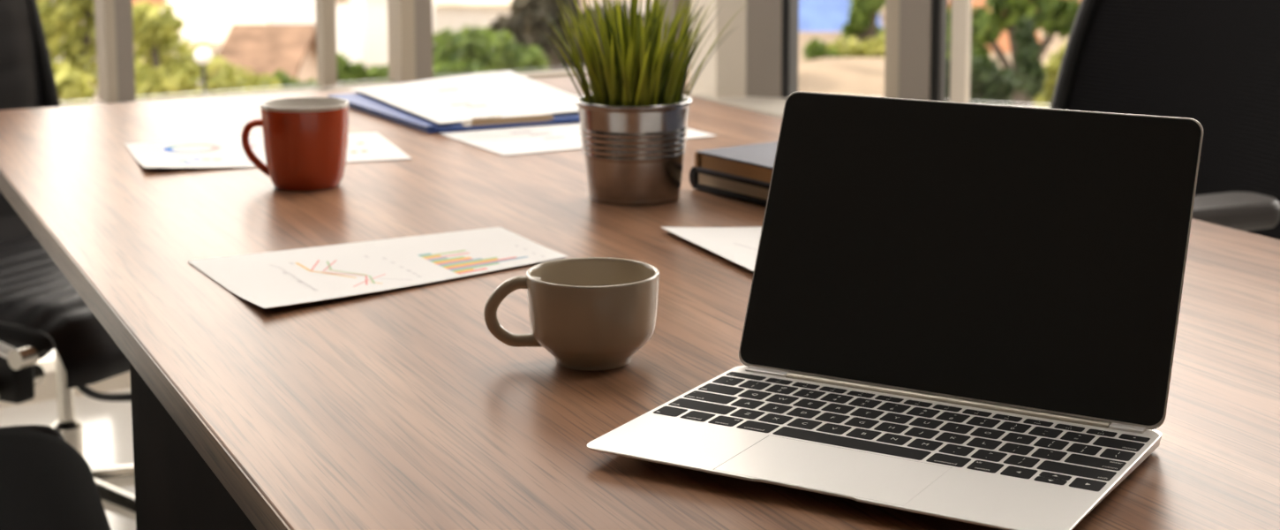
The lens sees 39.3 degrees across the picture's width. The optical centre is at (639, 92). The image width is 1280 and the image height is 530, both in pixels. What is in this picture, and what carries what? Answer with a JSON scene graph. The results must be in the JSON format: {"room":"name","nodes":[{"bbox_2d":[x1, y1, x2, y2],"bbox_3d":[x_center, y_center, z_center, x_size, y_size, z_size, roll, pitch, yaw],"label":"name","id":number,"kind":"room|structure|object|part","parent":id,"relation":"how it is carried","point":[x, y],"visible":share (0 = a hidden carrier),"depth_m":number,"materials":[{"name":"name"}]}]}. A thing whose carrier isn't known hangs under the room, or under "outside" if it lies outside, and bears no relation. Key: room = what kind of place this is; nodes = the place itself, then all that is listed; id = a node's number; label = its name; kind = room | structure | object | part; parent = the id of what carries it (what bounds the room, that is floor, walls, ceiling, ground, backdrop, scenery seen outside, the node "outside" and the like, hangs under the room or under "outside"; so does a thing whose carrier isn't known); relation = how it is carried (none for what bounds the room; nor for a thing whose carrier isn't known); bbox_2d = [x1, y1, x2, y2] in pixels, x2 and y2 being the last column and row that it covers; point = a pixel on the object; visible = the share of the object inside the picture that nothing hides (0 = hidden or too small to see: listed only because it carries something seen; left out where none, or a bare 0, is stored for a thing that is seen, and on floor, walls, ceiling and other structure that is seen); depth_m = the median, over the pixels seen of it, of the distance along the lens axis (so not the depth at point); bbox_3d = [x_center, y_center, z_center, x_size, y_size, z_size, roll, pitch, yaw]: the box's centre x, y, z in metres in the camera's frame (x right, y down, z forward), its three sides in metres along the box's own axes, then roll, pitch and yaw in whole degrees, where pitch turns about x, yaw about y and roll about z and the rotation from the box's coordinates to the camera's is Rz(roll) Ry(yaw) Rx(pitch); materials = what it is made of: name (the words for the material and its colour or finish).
{"room":"office meeting room","nodes":[
{"label":"office meeting room","id":0,"kind":"room"},
{"bbox_2d":[0,387,135,529],"bbox_3d":[0.002,1.046,0.799,6.000,0.120,7.722,0,7,0],"label":"floor","id":1,"kind":"structure","parent":0,"point":[107,425],"depth_m":3.50,"materials":[{"name":"tile"}]},
{"bbox_2d":[0,424,111,529],"bbox_3d":[-0.818,0.298,1.687,0.755,1.145,0.655,-3,8,-22],"label":"office chair","id":2,"kind":"object","parent":1,"relation":"on","point":[46,483],"visible":1,"depth_m":1.82,"materials":[{"name":"black leather"}]},
{"bbox_3d":[-0.958,0.067,1.870,0.659,0.732,0.027,-3,8,-22],"label":"rail","id":3,"kind":"part","parent":2,"relation":"part of","materials":[{"name":"black plastic"}]},
{"bbox_2d":[0,0,135,520],"bbox_3d":[-0.924,0.163,2.753,0.755,1.145,0.655,4,8,28],"label":"office chair","id":4,"kind":"object","parent":1,"relation":"on","point":[41,312],"visible":0.27,"depth_m":2.70,"materials":[{"name":"black leather"}]},
{"bbox_3d":[-1.044,0.261,2.513,0.489,0.180,0.032,4,8,30],"label":"armrest","id":5,"kind":"part","parent":4,"relation":"part of","materials":[{"name":"silver metal"}]},
{"bbox_3d":[-1.156,-0.074,2.849,0.218,0.697,0.470,4,8,28],"label":"backrest","id":6,"kind":"part","parent":4,"relation":"part of","materials":[{"name":"black leather"}]},
{"bbox_3d":[-0.885,0.407,2.516,0.029,0.030,0.105,4,8,28],"label":"tension knob","id":7,"kind":"part","parent":4,"relation":"part of","materials":[{"name":"black plastic"}]},
{"bbox_3d":[-1.083,-0.017,2.534,0.659,0.732,0.027,4,8,28],"label":"rail","id":8,"kind":"part","parent":4,"relation":"part of","materials":[{"name":"black plastic"}]},
{"bbox_3d":[-0.850,-0.073,2.967,0.659,0.732,0.027,4,8,28],"label":"rail","id":9,"kind":"part","parent":4,"relation":"part of","materials":[{"name":"black plastic"}]},
{"bbox_3d":[-0.857,0.312,2.737,0.473,0.105,0.470,4,8,28],"label":"seat","id":10,"kind":"part","parent":4,"relation":"part of","materials":[{"name":"black leather"}]},
{"bbox_3d":[-0.766,0.418,2.650,0.338,0.084,0.034,5,9,33],"label":"lever","id":11,"kind":"part","parent":4,"relation":"part of","materials":[{"name":"black plastic"}]},
{"bbox_3d":[-0.763,0.613,2.909,0.284,0.076,0.046,-7,10,-43],"label":"leg","id":12,"kind":"part","parent":4,"relation":"part of","materials":[{"name":"silver metal"}]},
{"bbox_3d":[-0.738,0.638,2.715,0.284,0.076,0.046,4,8,28],"label":"leg","id":13,"kind":"part","parent":4,"relation":"part of","materials":[{"name":"silver metal"}]},
{"bbox_2d":[0,75,1279,529],"bbox_3d":[-0.031,0.486,1.799,1.000,0.739,2.157,-4,8,-26],"label":"meeting table","id":14,"kind":"object","parent":1,"relation":"on","point":[399,408],"visible":0.41,"depth_m":1.29,"materials":[{"name":"brown wood"}]},
{"bbox_3d":[-0.200,0.589,1.095,0.030,0.714,0.905,-4,8,-26],"label":"panel leg","id":15,"kind":"part","parent":14,"relation":"part of","materials":[{"name":"black wood"}]},
{"bbox_2d":[124,132,412,167],"bbox_3d":[-0.450,0.067,2.149,0.314,0.006,0.227,-2,8,-18],"label":"chart sheet","id":16,"kind":"object","parent":14,"relation":"on","point":[362,146],"visible":0.67,"depth_m":2.14,"materials":[{"name":"white paper"}]},
{"bbox_2d":[240,97,348,190],"bbox_3d":[-0.359,0.055,1.913,0.100,0.089,0.093,-6,9,-40],"label":"mug","id":17,"kind":"object","parent":14,"relation":"on","point":[305,139],"visible":1,"depth_m":1.88,"materials":[{"name":"red ceramic"}]},
{"bbox_3d":[-0.402,0.061,1.916,0.046,0.068,0.010,0,7,0],"label":"handle","id":18,"kind":"part","parent":17,"relation":"part of","materials":[{"name":"brown ceramic"}]},
{"bbox_2d":[187,226,568,308],"bbox_3d":[-0.208,0.145,1.528,0.297,0.006,0.219,-4,8,-29],"label":"chart sheet","id":19,"kind":"object","parent":14,"relation":"on","point":[292,276],"visible":1,"depth_m":1.53,"materials":[{"name":"white paper"}]},
{"bbox_2d":[327,92,579,133],"bbox_3d":[-0.224,0.018,2.514,0.305,0.010,0.397,-4,8,-29],"label":"folder","id":20,"kind":"object","parent":14,"relation":"on","point":[357,101],"visible":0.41,"depth_m":2.37,"materials":[{"name":"blue plastic"}]},
{"bbox_2d":[350,88,575,123],"bbox_3d":[-0.237,0.008,2.558,0.260,0.001,0.435,-4,8,-25],"label":"paper sheet","id":21,"kind":"object","parent":20,"relation":"on","point":[353,88],"visible":0.09,"depth_m":2.47,"materials":[{"name":"white paper"}]},
{"bbox_3d":[-0.227,0.006,2.554,0.386,0.001,0.500,0,7,0],"label":"paper sheet","id":22,"kind":"object","parent":21,"relation":"on","visible":0},
{"bbox_2d":[353,70,579,123],"bbox_3d":[-0.229,0.002,2.534,0.260,0.011,0.430,-3,8,-25],"label":"paper sheet","id":23,"kind":"object","parent":22,"relation":"on","point":[451,99],"visible":0.93,"depth_m":2.54,"materials":[{"name":"white paper"}]},
{"bbox_2d":[465,104,488,107],"bbox_3d":[-0.222,0.018,2.442,0.034,0.001,0.016,-5,9,-32],"label":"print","id":24,"kind":"object","parent":23,"relation":"on","point":[466,105],"depth_m":2.44},
{"bbox_2d":[461,114,553,126],"bbox_3d":[-0.168,0.034,2.279,0.122,0.011,0.009,-3,8,-24],"label":"pen","id":25,"kind":"object","parent":20,"relation":"on","point":[494,119],"visible":1,"depth_m":2.27,"materials":[{"name":"beige"}]},
{"bbox_2d":[483,256,659,369],"bbox_3d":[-0.039,0.154,1.231,0.107,0.063,0.092,-5,9,-36],"label":"coffee cup","id":26,"kind":"object","parent":14,"relation":"on","point":[588,312],"visible":1,"depth_m":1.21,"materials":[{"name":"beige ceramic"}]},
{"bbox_3d":[-0.086,0.150,1.235,0.043,0.050,0.010,0,7,0],"label":"handle","id":27,"kind":"part","parent":26,"relation":"part of","materials":[{"name":"beige ceramic"}]},
{"bbox_2d":[437,122,716,155],"bbox_3d":[-0.089,0.051,2.291,0.308,0.001,0.240,-4,8,-30],"label":"paper sheet","id":28,"kind":"object","parent":14,"relation":"on","point":[537,139],"visible":0.55,"depth_m":2.25,"materials":[{"name":"white paper"}]},
{"bbox_2d":[508,130,566,139],"bbox_3d":[-0.130,0.053,2.269,0.078,0.001,0.073,0,7,0],"label":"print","id":29,"kind":"object","parent":28,"relation":"on","point":[559,137],"depth_m":2.27},
{"bbox_2d":[537,0,749,205],"bbox_3d":[-0.006,-0.009,1.829,0.221,0.235,0.188,2,8,18],"label":"potted grass","id":30,"kind":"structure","parent":14,"relation":"on","point":[634,117],"depth_m":1.79,"materials":[{"name":"plant"}]},
{"bbox_2d":[661,226,761,271],"bbox_3d":[0.204,0.135,1.606,0.336,0.004,0.206,-2,7,-11],"label":"paper sheet","id":31,"kind":"object","parent":14,"relation":"on","point":[739,245],"visible":0.15,"depth_m":1.62,"materials":[{"name":"white paper"}]},
{"bbox_2d":[689,166,769,205],"bbox_3d":[0.174,0.094,1.850,0.145,0.024,0.220,-5,9,-34],"label":"notebook","id":32,"kind":"object","parent":14,"relation":"on","point":[699,179],"visible":0.23,"depth_m":1.84,"materials":[{"name":"black paper"}]},
{"bbox_2d":[694,141,777,185],"bbox_3d":[0.179,0.075,1.831,0.150,0.019,0.210,-5,9,-34],"label":"notebook","id":33,"kind":"object","parent":32,"relation":"on","point":[754,162],"visible":0.24,"depth_m":1.84,"materials":[{"name":"grey paper"}]},
{"bbox_2d":[587,90,1203,529],"bbox_3d":[0.155,0.113,1.057,0.280,0.185,0.267,4,8,30],"label":"laptop","id":34,"kind":"object","parent":14,"relation":"on","point":[963,312],"visible":1,"depth_m":1.11,"materials":[{"name":"silver metal"}]},
{"bbox_3d":[0.203,0.098,1.138,0.280,0.175,0.076,4,8,30],"label":"lid","id":35,"kind":"part","parent":34,"relation":"part of","materials":[{"name":"silver metal"}]},
{"bbox_2d":[1050,0,1279,240],"bbox_3d":[0.567,0.181,2.390,0.886,1.194,0.680,-4,8,-26],"label":"mesh office chair","id":36,"kind":"object","parent":1,"relation":"on","point":[1216,64],"visible":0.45,"depth_m":2.48,"materials":[{"name":"black fabric"}]},
{"bbox_3d":[0.825,-0.086,2.483,0.311,0.688,0.537,-4,8,-26],"label":"frame","id":37,"kind":"part","parent":36,"relation":"part of","materials":[{"name":"black plastic"}]},
{"bbox_2d":[574,93,692,205],"bbox_3d":[-0.006,0.056,1.839,0.120,0.103,0.120,0,7,0],"label":"pot","id":38,"kind":"object","parent":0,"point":[633,146],"depth_m":1.80,"materials":[{"name":"metal"}]},
{"bbox_2d":[689,0,746,97],"bbox_3d":[0.173,-0.789,4.064,0.133,2.700,0.881,0,7,0],"label":"wall","id":39,"kind":"structure","parent":0,"point":[724,74],"depth_m":3.73,"materials":[{"name":"beige paint"}]},
{"bbox_2d":[0,357,130,407],"bbox_3d":[-1.462,0.610,3.553,3.675,0.060,0.100,-5,8,-31],"label":"baseboard","id":40,"kind":"structure","parent":39,"relation":"attached to","point":[47,390],"depth_m":3.68,"materials":[{"name":"beige paint"}]},
{"bbox_3d":[-0.012,-0.703,3.386,6.105,2.700,2.052,0,7,0],"label":"wall","id":41,"kind":"structure","parent":0,"visible":0},
{"bbox_2d":[115,0,337,103],"bbox_3d":[-0.880,-0.948,3.709,0.478,1.932,0.081,-5,8,-31],"label":"window","id":42,"kind":"structure","parent":41,"relation":"in","point":[325,10],"depth_m":3.92,"materials":[{"name":"beige"}]},
{"bbox_3d":[-0.906,-0.957,3.736,0.464,1.920,0.006,-5,8,-31],"label":"pane","id":43,"kind":"part","parent":42,"relation":"part of","materials":[{"name":"clear glass"}]},
{"bbox_2d":[59,0,687,106],"bbox_3d":[-1.470,-0.872,3.353,3.655,1.990,0.115,-5,8,-31],"label":"window","id":44,"kind":"structure","parent":41,"relation":"in","point":[114,23],"depth_m":3.66,"materials":[{"name":"beige"}]},
{"bbox_2d":[323,0,433,90],"bbox_3d":[-0.588,-0.971,3.888,0.236,1.932,0.081,-5,8,-31],"label":"window","id":45,"kind":"structure","parent":41,"relation":"in","point":[410,22],"depth_m":4.00,"materials":[{"name":"beige"}]},
{"bbox_2d":[436,0,689,78],"bbox_3d":[-0.210,-1.001,4.120,0.735,1.932,0.081,-5,8,-31],"label":"window","id":46,"kind":"structure","parent":41,"relation":"in","point":[559,72],"depth_m":4.36,"materials":[{"name":"beige"}]},
{"bbox_3d":[-0.230,-1.011,4.151,0.735,1.920,0.006,-5,8,-31],"label":"pane","id":47,"kind":"part","parent":46,"relation":"part of","materials":[{"name":"clear glass"}]},
{"bbox_2d":[693,94,786,118],"bbox_3d":[1.559,0.115,3.027,3.240,0.040,0.442,3,8,21],"label":"trim","id":48,"kind":"structure","parent":41,"relation":"attached to","point":[771,106],"depth_m":3.64,"materials":[{"name":"beige stone"}]},
{"bbox_2d":[745,0,947,101],"bbox_3d":[0.420,-0.936,3.591,0.411,1.932,0.090,3,8,22],"label":"window","id":49,"kind":"structure","parent":41,"relation":"in","point":[915,30],"depth_m":3.63,"materials":[{"name":"beige"}]},
{"bbox_2d":[945,0,1050,108],"bbox_3d":[1.767,-0.876,3.094,2.659,1.932,0.081,3,8,20],"label":"window","id":50,"kind":"structure","parent":41,"relation":"in","point":[961,10],"depth_m":3.60,"materials":[{"name":"beige"}]},
{"bbox_3d":[1.780,-0.886,3.128,2.659,1.920,0.006,3,8,20],"label":"pane","id":51,"kind":"part","parent":50,"relation":"part of","materials":[{"name":"clear glass"}]},
{"label":"outside","id":52,"kind":"structure","parent":0,"visible":0},
{"bbox_2d":[366,0,1069,107],"bbox_3d":[-0.009,-4.128,76.589,294.400,2.668,140.000,0,7,0],"label":"building","id":53,"kind":"structure","parent":52,"point":[853,76],"depth_m":37.94,"materials":[{"name":"beige"}]},
{"bbox_2d":[36,0,97,105],"bbox_3d":[-5.747,1.375,17.890,1.284,6.658,1.522,0,7,0],"label":"tree","id":54,"kind":"object","parent":53,"relation":"on","point":[74,74],"visible":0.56,"depth_m":17.51,"materials":[{"name":"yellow plant"}]},
{"bbox_2d":[51,0,104,103],"bbox_3d":[-16.563,-2.503,52.094,2.729,6.286,8.700,0,7,0],"label":"house","id":55,"kind":"structure","parent":53,"relation":"on","point":[95,96],"depth_m":51.10,"materials":[{"name":"white"}]},
{"bbox_2d":[132,0,166,67],"bbox_3d":[-12.919,-1.726,49.674,2.286,5.336,7.700,0,7,0],"label":"house","id":56,"kind":"structure","parent":53,"relation":"on","point":[156,2],"depth_m":46.08,"materials":[{"name":"beige"}]},
{"bbox_2d":[194,46,211,95],"bbox_3d":[-3.665,2.305,15.412,0.144,5.422,0.144,0,7,0],"label":"garden lamp","id":57,"kind":"object","parent":53,"relation":"on","point":[202,56],"visible":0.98,"depth_m":15.05,"materials":[{"name":"white"}]},
{"bbox_3d":[-3.671,-0.313,15.079,0.144,0.144,0.144,0,7,0],"label":"globe","id":58,"kind":"part","parent":57,"relation":"part of","materials":[{"name":"white glass"}]},
{"bbox_2d":[132,0,284,99],"bbox_3d":[-5.323,1.523,21.930,2.136,5.352,1.863,0,7,0],"label":"tree","id":59,"kind":"object","parent":53,"relation":"on","point":[154,34],"visible":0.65,"depth_m":21.48,"materials":[{"name":"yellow plant"}]},
{"bbox_2d":[160,0,351,92],"bbox_3d":[-9.731,-1.447,46.182,2.577,5.648,12.700,0,7,0],"label":"sky","id":60,"kind":"structure","parent":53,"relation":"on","point":[211,20],"depth_m":41.25,"materials":[{"name":"white"}]},
{"bbox_2d":[211,23,316,82],"bbox_3d":[-7.481,0.560,36.962,1.691,3.977,4.900,0,7,0],"label":"house","id":61,"kind":"structure","parent":53,"relation":"on","point":[268,48],"depth_m":35.84,"materials":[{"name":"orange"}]},
{"bbox_2d":[263,68,321,89],"bbox_3d":[-4.773,1.774,24.413,1.164,4.220,0.597,0,7,0],"label":"bush","id":62,"kind":"object","parent":53,"relation":"on","point":[286,80],"visible":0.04,"depth_m":24.10,"materials":[{"name":"green plant"}]},
{"bbox_2d":[337,0,366,85],"bbox_3d":[-10.199,-2.521,56.630,2.682,5.150,7.700,0,7,0],"label":"house","id":63,"kind":"structure","parent":53,"relation":"on","point":[350,17],"depth_m":57.51,"materials":[{"name":"white"}]},
{"bbox_2d":[336,51,394,85],"bbox_3d":[-3.825,1.504,26.408,1.456,4.253,0.616,0,7,0],"label":"hedge","id":64,"kind":"object","parent":53,"relation":"on","point":[355,72],"visible":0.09,"depth_m":26.04,"materials":[{"name":"green plant"}]},
{"bbox_2d":[364,0,435,67],"bbox_3d":[-9.221,-2.617,65.690,2.820,3.055,8.300,0,7,0],"label":"house","id":65,"kind":"structure","parent":53,"relation":"on","point":[376,11],"depth_m":61.74,"materials":[{"name":"white"}]},
{"bbox_2d":[434,0,541,36],"bbox_3d":[-5.519,-3.966,74.592,5.873,3.475,9.700,0,7,0],"label":"house","id":66,"kind":"structure","parent":53,"relation":"on","point":[448,13],"depth_m":70.15,"materials":[{"name":"white"}]},
{"bbox_2d":[432,21,550,78],"bbox_3d":[-2.370,1.117,28.366,2.011,4.368,1.930,0,7,0],"label":"bush","id":67,"kind":"object","parent":53,"relation":"on","point":[466,44],"visible":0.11,"depth_m":28.00,"materials":[{"name":"green plant"}]},
{"bbox_2d":[488,0,645,70],"bbox_3d":[-1.374,-2.117,35.009,5.270,7.881,3.370,0,7,0],"label":"tree","id":68,"kind":"object","parent":53,"relation":"on","point":[524,20],"visible":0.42,"depth_m":33.97,"materials":[{"name":"brown plant"}]},
{"bbox_2d":[589,0,659,15],"bbox_3d":[-0.325,-3.536,64.568,3.417,4.160,9.700,0,7,0],"label":"house","id":69,"kind":"structure","parent":53,"relation":"on","point":[628,2],"depth_m":60.09,"materials":[{"name":"white"}]},
{"bbox_2d":[801,37,845,60],"bbox_3d":[4.162,-0.790,40.752,1.007,0.955,0.727,0,7,0],"label":"bush","id":70,"kind":"object","parent":53,"relation":"on","point":[811,52],"visible":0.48,"depth_m":40.58,"materials":[{"name":"green plant"}]},
{"bbox_2d":[798,0,881,31],"bbox_3d":[4.961,-2.814,53.069,3.510,3.232,8.700,0,7,0],"label":"sky","id":71,"kind":"structure","parent":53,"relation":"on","point":[814,15],"depth_m":50.21,"materials":[{"name":"blue"}]},
{"bbox_2d":[826,30,885,57],"bbox_3d":[5.602,-0.913,42.597,2.583,1.254,1.309,0,7,0],"label":"bush","id":72,"kind":"object","parent":53,"relation":"on","point":[862,48],"visible":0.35,"depth_m":42.28,"materials":[{"name":"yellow plant"}]},
{"bbox_2d":[839,0,885,45],"bbox_3d":[5.962,-2.454,44.646,1.976,2.954,1.485,0,7,0],"label":"tree","id":73,"kind":"object","parent":53,"relation":"on","point":[862,15],"visible":0.8,"depth_m":44.58,"materials":[{"name":"green plant"}]},
{"bbox_2d":[944,45,1019,105],"bbox_3d":[5.079,0.242,27.262,1.435,1.915,0.679,0,7,0],"label":"bush","id":74,"kind":"object","parent":53,"relation":"on","point":[989,82],"visible":0.31,"depth_m":27.05,"materials":[{"name":"green plant"}]},
{"bbox_2d":[947,0,1046,52],"bbox_3d":[9.100,-1.988,47.127,1.635,1.795,6.700,0,7,0],"label":"house","id":75,"kind":"structure","parent":53,"relation":"on","point":[1003,42],"depth_m":44.47,"materials":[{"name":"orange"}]},
{"bbox_2d":[946,0,1081,106],"bbox_3d":[8.175,-1.651,33.622,5.522,4.094,2.358,-3,8,-21],"label":"tree","id":76,"kind":"object","parent":53,"relation":"on","point":[1054,17],"visible":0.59,"depth_m":32.99,"materials":[{"name":"green plant"}]},
{"bbox_2d":[1012,15,1050,107],"bbox_3d":[5.477,0.176,25.214,0.549,2.537,0.547,0,7,0],"label":"tree","id":77,"kind":"object","parent":53,"relation":"on","point":[1031,75],"visible":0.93,"depth_m":25.03,"materials":[{"name":"green plant"}]},
{"bbox_2d":[1033,40,1067,107],"bbox_3d":[6.843,0.064,28.219,1.500,2.019,0.913,0,7,0],"label":"bush","id":78,"kind":"object","parent":53,"relation":"on","point":[1042,100],"visible":0.16,"depth_m":28.08,"materials":[{"name":"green plant"}]},
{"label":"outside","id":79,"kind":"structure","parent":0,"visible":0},
{"bbox_2d":[40,349,54,359],"bbox_3d":[-2.087,0.656,4.194,3.275,0.130,1.570,-5,8,-31],"label":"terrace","id":80,"kind":"object","parent":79,"point":[51,354],"depth_m":4.10,"materials":[{"name":"white"}]}
]}

